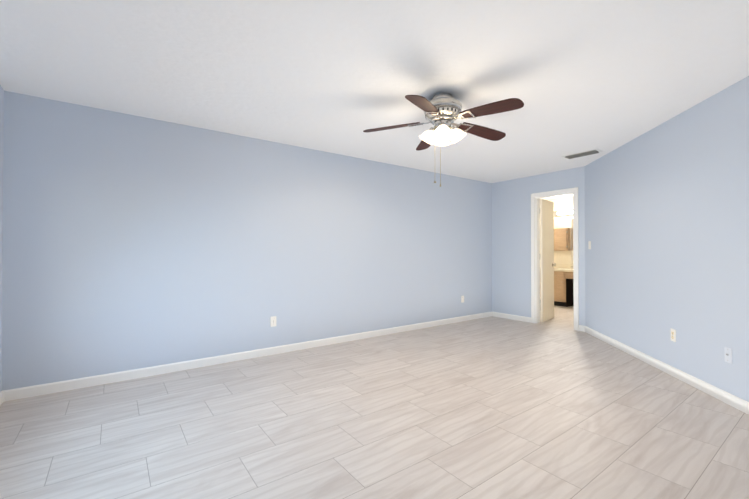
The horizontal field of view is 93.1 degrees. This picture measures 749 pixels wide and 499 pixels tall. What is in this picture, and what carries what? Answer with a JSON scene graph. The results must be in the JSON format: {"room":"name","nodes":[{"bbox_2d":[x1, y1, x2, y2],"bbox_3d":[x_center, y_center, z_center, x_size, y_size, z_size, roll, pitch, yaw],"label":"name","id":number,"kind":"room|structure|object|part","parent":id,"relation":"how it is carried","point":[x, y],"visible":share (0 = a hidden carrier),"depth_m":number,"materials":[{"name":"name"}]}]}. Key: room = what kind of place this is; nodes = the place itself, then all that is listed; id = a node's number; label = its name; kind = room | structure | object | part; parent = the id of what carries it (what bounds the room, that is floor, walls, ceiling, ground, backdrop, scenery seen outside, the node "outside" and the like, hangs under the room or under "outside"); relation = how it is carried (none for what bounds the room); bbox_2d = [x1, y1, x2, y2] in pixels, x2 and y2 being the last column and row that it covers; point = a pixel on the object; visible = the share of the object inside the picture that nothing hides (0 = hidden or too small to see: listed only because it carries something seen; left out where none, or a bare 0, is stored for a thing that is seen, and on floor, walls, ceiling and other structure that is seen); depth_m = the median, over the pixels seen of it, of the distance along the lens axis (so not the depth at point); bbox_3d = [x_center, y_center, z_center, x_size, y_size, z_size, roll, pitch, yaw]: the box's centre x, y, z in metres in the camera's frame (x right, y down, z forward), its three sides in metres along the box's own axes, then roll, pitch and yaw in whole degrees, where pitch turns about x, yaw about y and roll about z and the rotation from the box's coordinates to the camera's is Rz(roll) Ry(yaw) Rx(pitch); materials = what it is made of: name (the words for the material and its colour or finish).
{"room":"empty bedroom","nodes":[
{"label":"empty bedroom","id":0,"kind":"room"},
{"bbox_2d":[0,305,748,498],"bbox_3d":[1.684,1.223,3.738,10.150,0.050,6.300,0,-1,-36],"label":"floor","id":1,"kind":"structure","parent":0,"point":[557,406],"depth_m":2.35,"materials":[{"name":"tile"}]},
{"bbox_2d":[554,272,573,306],"bbox_3d":[4.291,0.852,7.743,0.597,0.760,2.348,0,-1,-36],"label":"bathroom vanity","id":2,"kind":"object","parent":1,"relation":"on","point":[563,284],"depth_m":7.67,"materials":[{"name":"brown wood"}]},
{"bbox_2d":[554,268,572,271],"bbox_3d":[4.295,0.452,7.750,0.588,0.040,2.348,0,-1,-36],"label":"countertop","id":3,"kind":"structure","parent":2,"relation":"on","point":[555,269],"depth_m":7.66,"materials":[{"name":"beige stone"}]},
{"bbox_2d":[0,76,748,401],"bbox_3d":[0.875,-0.033,2.528,7.040,2.440,5.146,0,-1,-36],"label":"wall","id":4,"kind":"structure","parent":0,"point":[129,242],"depth_m":3.56,"materials":[{"name":"blue paint"}]},
{"bbox_2d":[270,316,275,326],"bbox_3d":[-1.157,0.825,4.064,0.070,0.115,0.007,0,-1,-36],"label":"electrical outlet","id":5,"kind":"object","parent":4,"relation":"attached to","point":[273,321],"visible":1,"depth_m":4.06,"materials":[{"name":"white plastic"}]},
{"bbox_2d":[0,312,748,414],"bbox_3d":[1.045,1.146,2.709,6.300,0.085,4.800,0,-1,-36],"label":"baseboard","id":6,"kind":"structure","parent":4,"relation":"attached to","point":[738,403],"depth_m":3.53,"materials":[{"name":"white wood"}]},
{"bbox_2d":[531,187,578,330],"bbox_3d":[2.880,0.143,5.635,0.156,2.142,0.740,0,-1,-36],"label":"door frame","id":7,"kind":"structure","parent":4,"relation":"attached to","point":[535,257],"depth_m":5.84,"materials":[{"name":"white wood"}]},
{"bbox_2d":[540,199,555,321],"bbox_3d":[2.978,0.183,6.114,0.147,2.055,0.597,0,-1,44],"label":"door","id":8,"kind":"structure","parent":7,"relation":"attached to","point":[547,264],"depth_m":6.05,"materials":[{"name":"white paint"}]},
{"bbox_2d":[671,329,675,341],"bbox_3d":[2.818,0.809,3.349,0.007,0.115,0.070,0,-1,9],"label":"electrical outlet","id":9,"kind":"object","parent":4,"relation":"attached to","point":[673,335],"visible":1,"depth_m":3.34,"materials":[{"name":"white plastic"}]},
{"bbox_2d":[724,347,732,363],"bbox_3d":[2.721,0.814,2.734,0.016,0.115,0.070,0,-1,9],"label":"outlet","id":10,"kind":"object","parent":4,"relation":"attached to","point":[728,355],"visible":1,"depth_m":2.73,"materials":[{"name":"white plastic"}]},
{"bbox_2d":[0,0,748,198],"bbox_3d":[1.684,-1.267,3.759,10.150,0.050,6.300,0,-1,-36],"label":"ceiling","id":11,"kind":"structure","parent":0,"point":[605,77],"depth_m":2.43,"materials":[{"name":"white paint"}]},
{"bbox_2d":[363,93,523,186],"bbox_3d":[0.593,-0.876,2.887,1.260,0.746,1.249,0,-1,-36],"label":"ceiling fan","id":12,"kind":"object","parent":11,"relation":"hanging from","point":[443,112],"visible":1,"depth_m":2.82,"materials":[{"name":"brown wood"}]},
{"bbox_3d":[0.141,-1.024,2.977,0.478,0.006,0.142,-5,11,10],"label":"blade","id":13,"kind":"part","parent":12,"relation":"part of","materials":[{"name":"brown wood"}]},
{"label":"blade","id":14,"kind":"part","parent":12,"relation":"part of","materials":[{"name":"brown wood"}]},
{"bbox_3d":[0.500,-1.021,3.321,0.142,0.006,0.478,-12,-4,-9],"label":"blade","id":15,"kind":"part","parent":12,"relation":"part of","materials":[{"name":"brown wood"}]},
{"bbox_3d":[0.937,-1.023,3.085,0.478,0.006,0.142,6,-15,-26],"label":"blade","id":16,"kind":"part","parent":12,"relation":"part of","materials":[{"name":"brown wood"}]},
{"bbox_3d":[0.849,-1.027,2.596,0.142,0.006,0.478,17,-7,-43],"label":"blade","id":17,"kind":"part","parent":12,"relation":"part of","materials":[{"name":"brown wood"}]},
{"bbox_2d":[562,149,601,158],"bbox_3d":[2.668,-1.223,4.572,0.170,0.024,0.420,0,-1,-36],"label":"ceiling vent","id":18,"kind":"object","parent":11,"relation":"in","point":[583,153],"visible":0.98,"depth_m":4.54,"materials":[{"name":"white metal"}]},
{"bbox_2d":[545,196,572,263],"bbox_3d":[2.526,-0.001,6.171,0.060,2.440,3.040,0,-1,-36],"label":"wall","id":19,"kind":"structure","parent":0,"point":[563,204],"depth_m":5.54,"materials":[{"name":"beige paint"}]},
{"bbox_2d":[554,228,570,250],"bbox_3d":[4.252,-0.229,8.184,0.152,0.510,0.450,0,-1,-36],"label":"medicine cabinet","id":20,"kind":"object","parent":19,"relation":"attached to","point":[561,239],"visible":0.75,"depth_m":8.05,"materials":[{"name":"brown wood"}]},
{"bbox_2d":[554,210,572,215],"bbox_3d":[4.352,-0.835,8.083,0.117,0.110,0.560,0,-1,-36],"label":"vanity light bar","id":21,"kind":"object","parent":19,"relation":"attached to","point":[563,213],"visible":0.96,"depth_m":8.11,"materials":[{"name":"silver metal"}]},
{"bbox_2d":[554,264,572,267],"bbox_3d":[4.524,0.384,7.919,0.020,0.100,2.348,0,-1,-36],"label":"backsplash","id":22,"kind":"structure","parent":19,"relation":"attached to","point":[557,265],"depth_m":8.14,"materials":[{"name":"beige tile"}]},
{"bbox_2d":[571,218,572,263],"bbox_3d":[4.838,-0.185,7.511,0.007,1.042,1.282,0,-1,-36],"label":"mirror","id":23,"kind":"object","parent":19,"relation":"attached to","point":[572,238],"visible":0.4,"depth_m":8.01,"materials":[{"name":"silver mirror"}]}
]}

